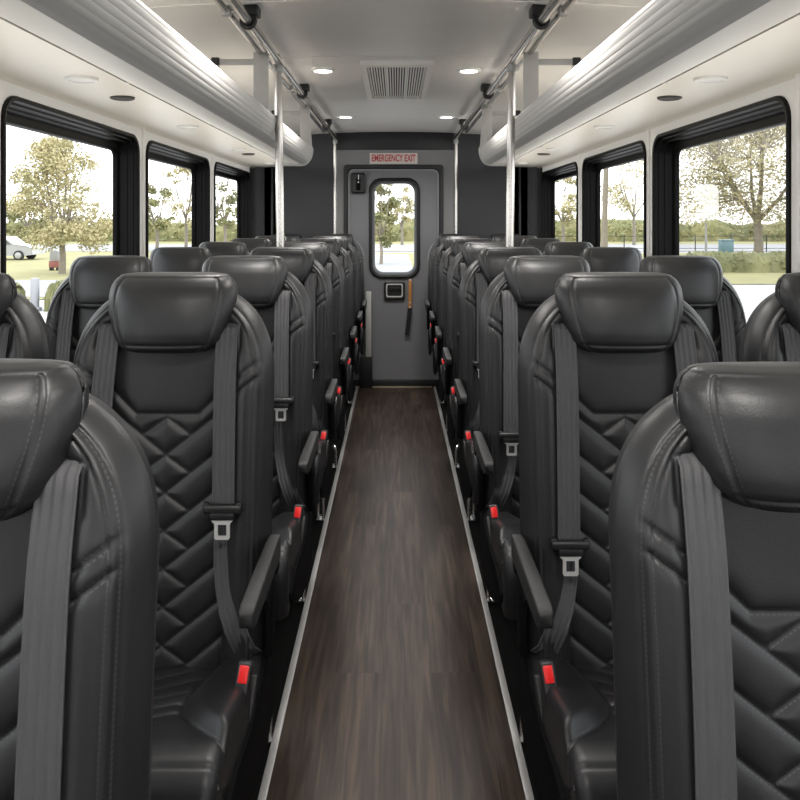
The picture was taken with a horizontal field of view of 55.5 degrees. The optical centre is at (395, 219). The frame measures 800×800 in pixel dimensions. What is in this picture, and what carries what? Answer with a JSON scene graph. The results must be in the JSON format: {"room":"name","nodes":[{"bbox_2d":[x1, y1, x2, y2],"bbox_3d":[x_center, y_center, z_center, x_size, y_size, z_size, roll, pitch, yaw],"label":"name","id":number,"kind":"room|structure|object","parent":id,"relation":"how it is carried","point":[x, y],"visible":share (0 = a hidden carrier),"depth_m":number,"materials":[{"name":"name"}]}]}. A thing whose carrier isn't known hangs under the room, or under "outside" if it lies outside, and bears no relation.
{"room":"vehicle interior","nodes":[
{"label":"vehicle interior","id":0,"kind":"room"},
{"bbox_2d":[0,80,249,272],"bbox_3d":[-1.205,0.461,1.940,0.090,1.802,8.480,0,0,0],"label":"wall","id":1,"kind":"structure","parent":0,"point":[7,89],"depth_m":3.14,"materials":[{"name":"plastic"}]},
{"bbox_2d":[1,96,139,273],"bbox_3d":[-1.198,0.060,2.822,0.099,0.874,1.185,0,0,0],"label":"window","id":2,"kind":"structure","parent":1,"relation":"in","point":[16,111],"depth_m":3.09,"materials":[{"name":"black metal"}]},
{"bbox_2d":[142,129,212,255],"bbox_3d":[-1.158,0.056,2.183,0.012,0.992,5.224,0,0,0],"label":"trim","id":3,"kind":"structure","parent":1,"relation":"attached to","point":[143,130],"depth_m":3.48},
{"bbox_2d":[146,140,209,258],"bbox_3d":[-1.198,0.060,4.112,0.099,0.874,1.185,0,0,0],"label":"window","id":4,"kind":"structure","parent":1,"relation":"in","point":[199,166],"depth_m":4.63,"materials":[{"name":"black metal"}]},
{"bbox_2d":[214,162,250,241],"bbox_3d":[-1.198,0.060,5.433,0.099,0.874,1.185,0,0,0],"label":"window","id":5,"kind":"structure","parent":1,"relation":"in","point":[242,177],"depth_m":5.96,"materials":[{"name":"black metal"}]},
{"bbox_2d":[0,19,289,167],"bbox_3d":[-0.985,-0.436,1.939,0.370,0.048,8.478,0,0,0],"label":"overhead rack underside","id":6,"kind":"structure","parent":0,"point":[27,61],"depth_m":2.61,"materials":[{"name":"plastic"}]},
{"bbox_2d":[64,75,98,83],"bbox_3d":[-0.960,-0.428,2.320,0.100,0.012,0.100,0,0,0],"label":"recessed light","id":7,"kind":"object","parent":6,"relation":"in","point":[80,79],"visible":1,"depth_m":2.30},
{"bbox_2d":[110,95,134,100],"bbox_3d":[-0.965,-0.429,2.680,0.086,0.010,0.086,0,0,0],"label":"ceiling speaker","id":8,"kind":"object","parent":6,"relation":"attached to","point":[118,97],"visible":1,"depth_m":2.67},
{"bbox_2d":[0,0,312,165],"bbox_3d":[-0.795,-0.497,1.980,0.611,0.358,5.060,0,0,0],"label":"luggage rack","id":9,"kind":"object","parent":6,"relation":"attached to","point":[126,40],"visible":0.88,"depth_m":1.74,"materials":[{"name":"plastic"}]},
{"bbox_2d":[159,166,191,246],"bbox_3d":[-15.380,-1.462,54.702,3.193,7.034,3.239,0,0,-35],"label":"tree","id":10,"kind":"object","parent":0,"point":[169,175],"visible":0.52,"depth_m":54.62,"materials":[{"name":"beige plant"}]},
{"bbox_2d":[216,179,236,241],"bbox_3d":[-11.119,-0.961,49.892,3.713,6.033,3.104,0,0,0],"label":"tree","id":11,"kind":"object","parent":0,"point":[229,200],"visible":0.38,"depth_m":49.95,"materials":[{"name":"green plant"}]},
{"bbox_2d":[252,387,539,799],"bbox_3d":[0.000,1.373,1.940,2.480,0.041,8.480,0,0,0],"label":"floor","id":12,"kind":"structure","parent":0,"point":[396,694],"depth_m":2.42,"materials":[{"name":"brown wood"}]},
{"bbox_2d":[0,273,52,359],"bbox_3d":[-0.888,0.726,1.332,0.382,1.239,0.561,0,0,0],"label":"seat","id":13,"kind":"object","parent":12,"relation":"on","point":[24,333],"visible":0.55,"depth_m":1.51,"materials":[{"name":"black leather"}]},
{"bbox_2d":[0,358,159,799],"bbox_3d":[-0.440,0.748,0.597,0.432,1.200,0.566,0,0,0],"label":"seat","id":14,"kind":"object","parent":12,"relation":"on","point":[80,527],"visible":1,"depth_m":0.74,"materials":[{"name":"black leather"}]},
{"bbox_2d":[46,255,154,362],"bbox_3d":[-0.843,0.726,2.054,0.382,1.239,0.561,0,0,0],"label":"seat","id":15,"kind":"object","parent":12,"relation":"on","point":[88,284],"visible":0.24,"depth_m":2.19,"materials":[{"name":"black leather"}]},
{"bbox_2d":[73,272,280,799],"bbox_3d":[-0.435,0.727,1.331,0.432,1.242,0.566,0,0,0],"label":"seat","id":16,"kind":"object","parent":12,"relation":"on","point":[186,361],"visible":0.67,"depth_m":1.45,"materials":[{"name":"black leather"}]},
{"bbox_2d":[150,655,261,799],"bbox_3d":[-0.447,0.855,1.287,0.384,0.175,0.470,0,0,0],"label":"cushion","id":17,"kind":"object","parent":16,"relation":"on","point":[207,728],"depth_m":1.22,"materials":[{"name":"black leather"}]},
{"bbox_2d":[149,247,210,271],"bbox_3d":[-0.843,0.726,2.776,0.382,1.239,0.561,0,0,0],"label":"seat","id":18,"kind":"object","parent":12,"relation":"on","point":[163,259],"visible":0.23,"depth_m":2.91,"materials":[{"name":"black leather"}]},
{"bbox_2d":[199,242,249,256],"bbox_3d":[-0.843,0.726,3.498,0.382,1.239,0.561,0,0,0],"label":"seat","id":19,"kind":"object","parent":12,"relation":"on","point":[216,248],"visible":0.09,"depth_m":3.65,"materials":[{"name":"black leather"}]},
{"bbox_2d":[231,238,271,252],"bbox_3d":[-0.843,0.726,4.220,0.382,1.239,0.561,0,0,0],"label":"seat","id":20,"kind":"object","parent":12,"relation":"on","point":[251,243],"visible":0.15,"depth_m":4.37,"materials":[{"name":"black leather"}]},
{"bbox_2d":[202,255,318,741],"bbox_3d":[-0.435,0.727,2.054,0.432,1.242,0.566,0,0,0],"label":"seat","id":21,"kind":"object","parent":12,"relation":"on","point":[280,299],"visible":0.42,"depth_m":2.17,"materials":[{"name":"black leather"}]},
{"bbox_2d":[272,510,305,620],"bbox_3d":[-0.447,0.855,2.009,0.384,0.175,0.470,0,0,0],"label":"cushion","id":22,"kind":"object","parent":21,"relation":"on","point":[290,524],"depth_m":1.89,"materials":[{"name":"black leather"}]},
{"bbox_2d":[255,236,288,246],"bbox_3d":[-0.843,0.726,4.942,0.382,1.239,0.561,0,0,0],"label":"seat","id":23,"kind":"object","parent":12,"relation":"on","point":[272,239],"visible":0.07,"depth_m":5.10,"materials":[{"name":"black leather"}]},
{"bbox_2d":[273,54,283,246],"bbox_3d":[-0.466,0.330,3.160,0.092,2.044,0.090,0,0,0],"label":"pole","id":24,"kind":"object","parent":12,"relation":"on","point":[278,69],"visible":0.43,"depth_m":3.15,"materials":[{"name":"silver metal"}]},
{"bbox_2d":[250,247,337,615],"bbox_3d":[-0.435,0.727,2.776,0.432,1.242,0.566,0,0,0],"label":"seat","id":25,"kind":"object","parent":12,"relation":"on","point":[313,276],"visible":0.33,"depth_m":2.90,"materials":[{"name":"black leather"}]},
{"bbox_2d":[315,438,328,504],"bbox_3d":[-0.447,0.855,2.731,0.384,0.175,0.470,0,0,0],"label":"cushion","id":26,"kind":"object","parent":25,"relation":"on","point":[322,458],"depth_m":2.60,"materials":[{"name":"black leather"}]},
{"bbox_2d":[284,242,348,528],"bbox_3d":[-0.435,0.727,3.498,0.432,1.242,0.566,0,0,0],"label":"seat","id":27,"kind":"object","parent":12,"relation":"on","point":[327,259],"visible":0.24,"depth_m":3.62,"materials":[{"name":"black leather"}]},
{"bbox_2d":[333,395,340,440],"bbox_3d":[-0.447,0.855,3.453,0.384,0.175,0.470,0,0,0],"label":"cushion","id":28,"kind":"object","parent":27,"relation":"on","point":[338,398],"depth_m":3.31,"materials":[{"name":"black leather"}]},
{"bbox_2d":[298,238,356,468],"bbox_3d":[-0.435,0.727,4.220,0.432,1.242,0.566,0,0,0],"label":"seat","id":29,"kind":"object","parent":12,"relation":"on","point":[334,244],"visible":0.23,"depth_m":4.35,"materials":[{"name":"black leather"}]},
{"bbox_2d":[345,364,349,400],"bbox_3d":[-0.447,0.855,4.175,0.384,0.175,0.470,0,0,0],"label":"cushion","id":30,"kind":"object","parent":29,"relation":"on","point":[348,365],"depth_m":4.05,"materials":[{"name":"black leather"}]},
{"bbox_2d":[333,134,336,233],"bbox_3d":[-0.490,0.330,6.105,0.090,2.044,0.090,0,0,0],"label":"pole","id":31,"kind":"object","parent":12,"relation":"on","point":[335,140],"visible":0.46,"depth_m":6.09,"materials":[{"name":"silver metal"}]},
{"bbox_2d":[313,236,362,430],"bbox_3d":[-0.435,0.727,4.941,0.432,1.242,0.566,0,0,0],"label":"seat","id":32,"kind":"object","parent":12,"relation":"on","point":[358,315],"visible":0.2,"depth_m":5.07,"materials":[{"name":"black leather"}]},
{"bbox_2d":[323,234,366,406],"bbox_3d":[-0.435,0.727,5.663,0.432,1.242,0.566,0,0,0],"label":"seat","id":33,"kind":"object","parent":12,"relation":"on","point":[363,303],"visible":0.13,"depth_m":5.80,"materials":[{"name":"black leather"}]},
{"bbox_2d":[360,291,371,387],"bbox_3d":[-0.242,0.965,6.135,0.100,0.775,0.050,0,0,0],"label":"post","id":34,"kind":"object","parent":12,"relation":"on","point":[365,361],"visible":1,"depth_m":6.11,"materials":[{"name":"grey metal"}]},
{"bbox_2d":[425,234,468,406],"bbox_3d":[0.435,0.727,5.663,0.432,1.242,0.566,0,0,0],"label":"seat","id":35,"kind":"object","parent":12,"relation":"on","point":[428,303],"visible":0.18,"depth_m":5.80,"materials":[{"name":"black leather"}]},
{"bbox_2d":[429,236,478,430],"bbox_3d":[0.435,0.727,4.941,0.432,1.242,0.566,0,0,0],"label":"seat","id":36,"kind":"object","parent":12,"relation":"on","point":[433,315],"visible":0.15,"depth_m":5.07,"materials":[{"name":"black leather"}]},
{"bbox_2d":[454,134,457,233],"bbox_3d":[0.482,0.330,6.105,0.090,2.044,0.090,0,0,0],"label":"pole","id":37,"kind":"object","parent":12,"relation":"on","point":[455,140],"visible":0.4,"depth_m":6.09,"materials":[{"name":"silver metal"}]},
{"bbox_2d":[435,238,493,468],"bbox_3d":[0.435,0.727,4.220,0.432,1.242,0.566,0,0,0],"label":"seat","id":38,"kind":"object","parent":12,"relation":"on","point":[457,244],"visible":0.2,"depth_m":4.35,"materials":[{"name":"black leather"}]},
{"bbox_2d":[442,364,446,400],"bbox_3d":[0.447,0.855,4.175,0.384,0.175,0.470,0,0,0],"label":"cushion","id":39,"kind":"object","parent":38,"relation":"on","point":[443,365],"depth_m":4.05,"materials":[{"name":"black leather"}]},
{"bbox_2d":[443,242,505,528],"bbox_3d":[0.435,0.727,3.498,0.432,1.242,0.566,0,0,0],"label":"seat","id":40,"kind":"object","parent":12,"relation":"on","point":[464,259],"visible":0.2,"depth_m":3.62,"materials":[{"name":"black leather"}]},
{"bbox_2d":[451,395,458,440],"bbox_3d":[0.447,0.855,3.453,0.384,0.175,0.470,0,0,0],"label":"cushion","id":41,"kind":"object","parent":40,"relation":"on","point":[453,398],"depth_m":3.31,"materials":[{"name":"black leather"}]},
{"bbox_2d":[454,247,541,615],"bbox_3d":[0.435,0.727,2.776,0.432,1.242,0.566,0,0,0],"label":"seat","id":42,"kind":"object","parent":12,"relation":"on","point":[478,276],"visible":0.23,"depth_m":2.89,"materials":[{"name":"black leather"}]},
{"bbox_2d":[463,438,476,504],"bbox_3d":[0.447,0.855,2.731,0.384,0.175,0.470,0,0,0],"label":"cushion","id":43,"kind":"object","parent":42,"relation":"on","point":[469,458],"depth_m":2.60,"materials":[{"name":"black leather"}]},
{"bbox_2d":[506,54,516,246],"bbox_3d":[0.458,0.330,3.160,0.092,2.044,0.090,0,0,0],"label":"pole","id":44,"kind":"object","parent":12,"relation":"on","point":[511,68],"visible":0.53,"depth_m":3.15,"materials":[{"name":"silver metal"}]},
{"bbox_2d":[503,236,536,246],"bbox_3d":[0.843,0.726,4.942,0.382,1.239,0.561,0,0,0],"label":"seat","id":45,"kind":"object","parent":12,"relation":"on","point":[517,239],"visible":0.09,"depth_m":5.09,"materials":[{"name":"black leather"}]},
{"bbox_2d":[473,255,589,741],"bbox_3d":[0.435,0.727,2.054,0.432,1.242,0.566,0,0,0],"label":"seat","id":46,"kind":"object","parent":12,"relation":"on","point":[511,299],"visible":0.4,"depth_m":2.17,"materials":[{"name":"black leather"}]},
{"bbox_2d":[486,510,519,620],"bbox_3d":[0.447,0.855,2.009,0.384,0.175,0.470,0,0,0],"label":"cushion","id":47,"kind":"object","parent":46,"relation":"on","point":[500,524],"depth_m":1.89,"materials":[{"name":"black leather"}]},
{"bbox_2d":[520,238,560,252],"bbox_3d":[0.843,0.726,4.220,0.382,1.239,0.561,0,0,0],"label":"seat","id":48,"kind":"object","parent":12,"relation":"on","point":[540,243],"visible":0.1,"depth_m":4.37,"materials":[{"name":"black leather"}]},
{"bbox_2d":[542,242,592,256],"bbox_3d":[0.843,0.726,3.498,0.382,1.239,0.561,0,0,0],"label":"seat","id":49,"kind":"object","parent":12,"relation":"on","point":[551,248],"visible":0.14,"depth_m":3.65,"materials":[{"name":"black leather"}]},
{"bbox_2d":[581,247,642,271],"bbox_3d":[0.843,0.726,2.776,0.382,1.239,0.561,0,0,0],"label":"seat","id":50,"kind":"object","parent":12,"relation":"on","point":[599,259],"visible":0.16,"depth_m":2.91,"materials":[{"name":"black leather"}]},
{"bbox_2d":[511,272,718,799],"bbox_3d":[0.435,0.727,1.331,0.432,1.242,0.566,0,0,0],"label":"seat","id":51,"kind":"object","parent":12,"relation":"on","point":[604,349],"visible":0.58,"depth_m":1.45,"materials":[{"name":"black leather"}]},
{"bbox_2d":[530,655,616,799],"bbox_3d":[0.447,0.855,1.287,0.384,0.175,0.470,0,0,0],"label":"cushion","id":52,"kind":"object","parent":51,"relation":"on","point":[572,705],"depth_m":1.22,"materials":[{"name":"black leather"}]},
{"bbox_2d":[637,255,745,361],"bbox_3d":[0.843,0.726,2.054,0.382,1.239,0.561,0,0,0],"label":"seat","id":53,"kind":"object","parent":12,"relation":"on","point":[703,284],"visible":0.23,"depth_m":2.19,"materials":[{"name":"black leather"}]},
{"bbox_2d":[608,362,799,799],"bbox_3d":[0.435,0.757,0.671,0.432,1.182,0.566,0,0,0],"label":"seat","id":54,"kind":"object","parent":12,"relation":"on","point":[704,515],"visible":1,"depth_m":0.81,"materials":[{"name":"black leather"}]},
{"bbox_2d":[739,272,799,361],"bbox_3d":[0.888,0.726,1.332,0.382,1.239,0.561,0,0,0],"label":"seat","id":55,"kind":"object","parent":12,"relation":"on","point":[771,333],"visible":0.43,"depth_m":1.50,"materials":[{"name":"black leather"}]},
{"bbox_2d":[140,0,651,134],"bbox_3d":[0.000,-0.705,1.965,2.480,0.103,8.530,0,0,0],"label":"ceiling","id":56,"kind":"structure","parent":0,"point":[312,28],"depth_m":3.06,"materials":[{"name":"plastic"}]},
{"bbox_2d":[213,0,336,139],"bbox_3d":[-0.504,-0.669,2.777,0.103,0.078,6.655,0,0,0],"label":"grab rail","id":57,"kind":"object","parent":56,"relation":"attached to","point":[248,14],"visible":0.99,"depth_m":2.83,"materials":[{"name":"silver metal"}]},
{"bbox_2d":[311,67,334,73],"bbox_3d":[-0.346,-0.708,3.600,0.116,0.014,0.116,0,0,0],"label":"recessed light","id":58,"kind":"object","parent":56,"relation":"in","point":[323,70],"visible":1,"depth_m":3.59,"materials":[{"name":"white"}]},
{"bbox_2d":[269,55,521,59],"bbox_3d":[0.000,-0.696,3.310,1.900,0.040,0.024,0,0,0],"label":"trim","id":59,"kind":"structure","parent":56,"relation":"attached to","point":[344,55],"depth_m":3.30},
{"bbox_2d":[148,0,643,9],"bbox_3d":[0.000,-0.696,2.470,1.900,0.040,0.024,0,0,0],"label":"trim","id":60,"kind":"structure","parent":56,"relation":"attached to","point":[278,1],"depth_m":2.47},
{"bbox_2d":[359,60,433,99],"bbox_3d":[0.003,-0.703,3.900,0.336,0.026,1.000,0,0,0],"label":"ceiling vent","id":61,"kind":"object","parent":56,"relation":"in","point":[382,79],"visible":1,"depth_m":3.76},
{"bbox_2d":[368,67,424,99],"bbox_3d":[0.003,-0.698,3.900,0.262,0.016,0.900,0,0,0],"label":"grille","id":62,"kind":"object","parent":61,"relation":"attached to","point":[384,83],"depth_m":3.89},
{"bbox_2d":[457,67,480,73],"bbox_3d":[0.346,-0.708,3.600,0.116,0.014,0.116,0,0,0],"label":"recessed light","id":63,"kind":"object","parent":56,"relation":"in","point":[468,70],"visible":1,"depth_m":3.59,"materials":[{"name":"white"}]},
{"bbox_2d":[454,0,575,139],"bbox_3d":[0.496,-0.669,2.777,0.103,0.078,6.655,0,0,0],"label":"grab rail","id":64,"kind":"object","parent":56,"relation":"attached to","point":[541,14],"visible":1,"depth_m":2.83,"materials":[{"name":"silver metal"}]},
{"bbox_2d":[264,133,527,238],"bbox_3d":[0.000,0.292,6.210,2.480,2.140,0.060,0,0,0],"label":"wall","id":65,"kind":"structure","parent":0,"point":[308,189],"depth_m":6.18,"materials":[{"name":"plastic"}]},
{"bbox_2d":[250,167,272,237],"bbox_3d":[-1.081,0.452,6.099,0.228,1.750,0.027,0,0,-43],"label":"trim","id":66,"kind":"structure","parent":65,"relation":"attached to","point":[250,167],"depth_m":6.16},
{"bbox_2d":[252,167,275,237],"bbox_3d":[-1.080,0.461,6.146,0.238,1.782,0.074,0,0,-33],"label":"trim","id":67,"kind":"structure","parent":65,"relation":"attached to","point":[258,173],"depth_m":6.17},
{"bbox_2d":[258,387,357,799],"bbox_3d":[-0.312,1.349,3.225,0.020,0.006,5.850,0,0,0],"label":"trim","id":68,"kind":"structure","parent":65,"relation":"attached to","point":[264,788],"depth_m":2.40,"materials":[{"name":"metal"}]},
{"bbox_2d":[344,165,442,386],"bbox_3d":[-0.020,0.454,6.192,0.810,1.806,0.079,0,0,0],"label":"door","id":69,"kind":"structure","parent":65,"relation":"in","point":[398,358],"depth_m":6.19,"materials":[{"name":"grey metal"}]},
{"bbox_2d":[351,173,365,193],"bbox_3d":[-0.305,-0.300,6.167,0.124,0.170,0.047,0,0,0],"label":"door latch","id":70,"kind":"object","parent":69,"relation":"attached to","point":[358,180],"visible":1,"depth_m":6.16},
{"bbox_2d":[405,279,411,334],"bbox_3d":[0.101,0.707,6.164,0.058,0.457,0.016,0,0,0],"label":"strap","id":71,"kind":"object","parent":69,"relation":"hanging from","point":[409,310],"visible":1,"depth_m":6.16,"materials":[{"name":"fabric"}]},
{"bbox_2d":[370,153,416,163],"bbox_3d":[-0.020,-0.500,6.174,0.388,0.088,0.010,0,0,0],"label":"exit sign","id":72,"kind":"object","parent":65,"relation":"attached to","point":[375,158],"visible":1,"depth_m":6.17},
{"bbox_2d":[355,386,431,387],"bbox_3d":[-0.020,1.348,6.135,0.620,0.008,0.030,0,0,0],"label":"trim","id":73,"kind":"structure","parent":65,"relation":"attached to","point":[355,386],"depth_m":6.13,"materials":[{"name":"gold metal"}]},
{"bbox_2d":[336,132,453,149],"bbox_3d":[-0.010,-0.648,6.202,0.960,0.155,0.075,0,0,0],"label":"trim","id":74,"kind":"structure","parent":65,"relation":"attached to","point":[352,140],"depth_m":6.17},
{"bbox_2d":[337,150,453,233],"bbox_3d":[-0.010,0.394,6.205,0.964,1.937,0.050,0,0,0],"label":"trim","id":75,"kind":"structure","parent":65,"relation":"attached to","point":[445,158],"depth_m":6.18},
{"bbox_2d":[433,386,533,799],"bbox_3d":[0.312,1.349,3.225,0.020,0.006,5.850,0,0,0],"label":"trim","id":76,"kind":"structure","parent":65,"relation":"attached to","point":[527,788],"depth_m":2.40,"materials":[{"name":"metal"}]},
{"bbox_2d":[514,167,539,237],"bbox_3d":[1.080,0.461,6.146,0.238,1.782,0.074,0,0,33],"label":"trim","id":77,"kind":"structure","parent":65,"relation":"attached to","point":[533,172],"depth_m":6.17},
{"bbox_2d":[519,167,541,237],"bbox_3d":[1.081,0.452,6.099,0.228,1.750,0.027,0,0,43],"label":"trim","id":78,"kind":"structure","parent":65,"relation":"attached to","point":[540,167],"depth_m":6.16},
{"bbox_2d":[502,15,799,167],"bbox_3d":[0.985,-0.436,1.939,0.370,0.048,8.478,0,0,0],"label":"overhead rack underside","id":79,"kind":"structure","parent":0,"point":[771,58],"depth_m":2.57,"materials":[{"name":"plastic"}]},
{"bbox_2d":[479,0,799,165],"bbox_3d":[0.795,-0.497,1.980,0.611,0.358,5.060,0,0,0],"label":"luggage rack","id":80,"kind":"object","parent":79,"relation":"attached to","point":[665,40],"visible":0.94,"depth_m":1.74,"materials":[{"name":"plastic"}]},
{"bbox_2d":[657,95,681,100],"bbox_3d":[0.965,-0.429,2.680,0.086,0.010,0.086,0,0,0],"label":"ceiling speaker","id":81,"kind":"object","parent":79,"relation":"attached to","point":[668,97],"visible":1,"depth_m":2.67},
{"bbox_2d":[693,75,727,83],"bbox_3d":[0.960,-0.428,2.320,0.100,0.012,0.100,0,0,0],"label":"recessed light","id":82,"kind":"object","parent":79,"relation":"in","point":[708,79],"visible":0.99,"depth_m":2.30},
{"bbox_2d":[542,78,794,272],"bbox_3d":[1.205,0.461,1.940,0.090,1.802,8.480,0,0,0],"label":"wall","id":83,"kind":"structure","parent":0,"point":[786,89],"depth_m":2.79,"materials":[{"name":"plastic"}]},
{"bbox_2d":[541,162,577,241],"bbox_3d":[1.198,0.060,5.433,0.099,0.874,1.185,0,0,0],"label":"window","id":84,"kind":"structure","parent":83,"relation":"in","point":[549,177],"depth_m":5.96,"materials":[{"name":"black metal"}]},
{"bbox_2d":[582,140,645,258],"bbox_3d":[1.198,0.060,4.112,0.099,0.874,1.185,0,0,0],"label":"window","id":85,"kind":"structure","parent":83,"relation":"in","point":[592,166],"depth_m":4.63,"materials":[{"name":"black metal"}]},
{"bbox_2d":[579,74,799,271],"bbox_3d":[1.158,0.056,2.183,0.012,0.992,5.224,0,0,0],"label":"trim","id":86,"kind":"structure","parent":83,"relation":"attached to","point":[797,76],"depth_m":2.19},
{"bbox_2d":[652,96,790,273],"bbox_3d":[1.198,0.060,2.822,0.099,0.874,1.185,0,0,0],"label":"window","id":87,"kind":"structure","parent":83,"relation":"in","point":[775,111],"depth_m":3.09,"materials":[{"name":"black metal"}]},
{"label":"outside","id":88,"kind":"structure","parent":0,"visible":0},
{"bbox_2d":[24,241,785,243],"bbox_3d":[0.000,1.967,131.000,300.000,0.001,138.000,0,0,0],"label":"field","id":89,"kind":"structure","parent":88,"point":[71,242],"depth_m":66.44,"materials":[{"name":"green plant"}]},
{"bbox_2d":[6,212,785,241],"bbox_3d":[-0.706,0.971,70.605,301.723,3.959,9.980,0,0,0],"label":"treeline","id":90,"kind":"object","parent":89,"relation":"on","point":[617,229],"visible":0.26,"depth_m":70.20,"materials":[{"name":"green plant"}]},
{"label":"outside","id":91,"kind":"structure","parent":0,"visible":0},
{"bbox_2d":[28,251,783,322],"bbox_3d":[0.000,2.002,110.000,320.000,0.001,300.000,0,0,0],"label":"ground","id":92,"kind":"structure","parent":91,"point":[751,296],"depth_m":20.70,"materials":[{"name":"concrete"}]},
{"bbox_2d":[31,278,41,310],"bbox_3d":[-7.980,1.642,16.800,0.280,0.720,0.280,0,0,0],"label":"bollard","id":93,"kind":"object","parent":92,"relation":"on","point":[34,281],"visible":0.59,"depth_m":16.72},
{"bbox_2d":[43,280,63,311],"bbox_3d":[-7.311,1.709,17.021,1.182,0.728,1.036,0,0,17],"label":"hedge","id":94,"kind":"object","parent":92,"relation":"on","point":[51,289],"visible":0.06,"depth_m":16.68,"materials":[{"name":"green plant"}]},
{"bbox_2d":[624,235,785,251],"bbox_3d":[21.708,1.452,47.000,26.000,1.100,0.050,0,0,0],"label":"fence","id":95,"kind":"object","parent":92,"relation":"on","point":[695,248],"visible":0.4,"depth_m":46.98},
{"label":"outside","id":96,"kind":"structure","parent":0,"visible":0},
{"bbox_2d":[6,251,151,298],"bbox_3d":[-78.100,1.982,33.500,143.800,0.001,29.000,0,0,0],"label":"lawn","id":97,"kind":"structure","parent":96,"point":[38,267],"depth_m":32.39,"materials":[{"name":"green plant"}]},
{"bbox_2d":[6,236,44,259],"bbox_3d":[-19.700,1.402,38.200,3.510,1.200,1.457,0,0,0],"label":"car","id":98,"kind":"object","parent":97,"relation":"on","point":[15,247],"visible":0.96,"depth_m":37.56,"materials":[{"name":"white paint"}]},
{"bbox_2d":[49,251,59,269],"bbox_3d":[-13.460,1.607,30.000,0.360,0.790,0.340,0,0,0],"label":"box","id":99,"kind":"object","parent":97,"relation":"on","point":[54,256],"visible":0.75,"depth_m":29.85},
{"bbox_2d":[6,135,112,273],"bbox_3d":[-12.507,-0.599,28.001,4.179,5.312,3.975,0,0,14],"label":"tree","id":100,"kind":"object","parent":97,"relation":"on","point":[55,163],"visible":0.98,"depth_m":27.43,"materials":[{"name":"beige plant"}]},
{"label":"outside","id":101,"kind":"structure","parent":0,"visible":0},
{"bbox_2d":[375,253,413,266],"bbox_3d":[-0.100,1.980,36.000,12.200,0.001,20.000,0,0,0],"label":"lawn","id":102,"kind":"structure","parent":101,"point":[411,255],"depth_m":43.61,"materials":[{"name":"green plant"}]},
{"bbox_2d":[375,184,403,263],"bbox_3d":[-0.496,-0.017,34.194,1.950,4.147,2.271,0,0,-24],"label":"tree","id":103,"kind":"object","parent":102,"relation":"on","point":[383,215],"visible":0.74,"depth_m":34.19,"materials":[{"name":"green plant"}]},
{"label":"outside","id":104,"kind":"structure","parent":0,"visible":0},
{"bbox_2d":[641,253,785,283],"bbox_3d":[78.000,1.982,34.750,144.000,0.001,22.500,0,0,0],"label":"lawn","id":105,"kind":"structure","parent":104,"point":[733,278],"depth_m":26.20,"materials":[{"name":"green plant"}]},
{"bbox_2d":[601,168,608,246],"bbox_3d":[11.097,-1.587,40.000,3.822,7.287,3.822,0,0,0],"label":"pole","id":106,"kind":"object","parent":105,"relation":"on","point":[604,228],"visible":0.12,"depth_m":39.88,"materials":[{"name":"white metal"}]},
{"bbox_2d":[634,125,785,252],"bbox_3d":[15.997,-2.003,34.174,8.860,8.123,8.802,0,0,-7],"label":"tree","id":107,"kind":"object","parent":105,"relation":"on","point":[762,139],"visible":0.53,"depth_m":33.59,"materials":[{"name":"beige plant"}]},
{"bbox_2d":[717,240,734,252],"bbox_3d":[19.540,1.552,45.000,0.820,0.780,0.560,0,0,0],"label":"utility box","id":108,"kind":"object","parent":105,"relation":"on","point":[723,245],"visible":0.86,"depth_m":44.74,"materials":[{"name":"blue paint"}]},
{"bbox_2d":[687,249,785,272],"bbox_3d":[13.879,1.593,28.959,5.716,1.008,1.178,0,0,0],"label":"hedge","id":109,"kind":"object","parent":105,"relation":"on","point":[742,261],"visible":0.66,"depth_m":28.64,"materials":[{"name":"green plant"}]},
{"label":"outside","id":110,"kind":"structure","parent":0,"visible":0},
{"bbox_2d":[15,280,60,296],"bbox_3d":[-9.500,1.972,22.250,9.000,0.001,5.500,0,0,0],"label":"path","id":111,"kind":"structure","parent":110,"point":[26,284],"depth_m":22.88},
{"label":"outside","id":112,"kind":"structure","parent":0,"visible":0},
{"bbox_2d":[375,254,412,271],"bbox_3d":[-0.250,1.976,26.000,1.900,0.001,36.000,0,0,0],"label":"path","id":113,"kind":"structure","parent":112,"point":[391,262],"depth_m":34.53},
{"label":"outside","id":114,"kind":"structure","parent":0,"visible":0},
{"bbox_2d":[38,244,785,250],"bbox_3d":[0.000,1.972,55.000,300.000,0.001,14.000,0,0,0],"label":"road","id":115,"kind":"structure","parent":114,"point":[69,247],"depth_m":56.56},
{"bbox_2d":[6,185,56,243],"bbox_3d":[-29.994,-0.426,61.634,4.194,4.968,3.722,0,0,0],"label":"tree","id":116,"kind":"object","parent":115,"relation":"on","point":[37,222],"visible":0.4,"depth_m":61.44,"materials":[{"name":"green plant"}]},
{"bbox_2d":[149,183,174,247],"bbox_3d":[-15.868,-0.322,49.768,3.031,4.757,3.947,0,0,-39],"label":"tree","id":117,"kind":"object","parent":115,"relation":"on","point":[160,224],"visible":0.34,"depth_m":49.81,"materials":[{"name":"green plant"}]},
{"bbox_2d":[390,186,413,244],"bbox_3d":[0.226,-0.335,60.063,2.265,4.784,2.410,0,0,38],"label":"tree","id":118,"kind":"object","parent":115,"relation":"on","point":[407,209],"visible":0.81,"depth_m":59.93,"materials":[{"name":"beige plant"}]},
{"bbox_2d":[555,177,575,241],"bbox_3d":[13.162,-0.988,59.776,3.477,6.089,4.164,0,0,31],"label":"tree","id":119,"kind":"object","parent":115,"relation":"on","point":[565,218],"visible":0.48,"depth_m":58.87,"materials":[{"name":"green plant"}]},
{"bbox_2d":[600,160,642,244],"bbox_3d":[18.324,-1.629,60.139,5.179,7.370,4.383,0,0,0],"label":"tree","id":120,"kind":"object","parent":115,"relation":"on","point":[621,200],"visible":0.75,"depth_m":59.89,"materials":[{"name":"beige plant"}]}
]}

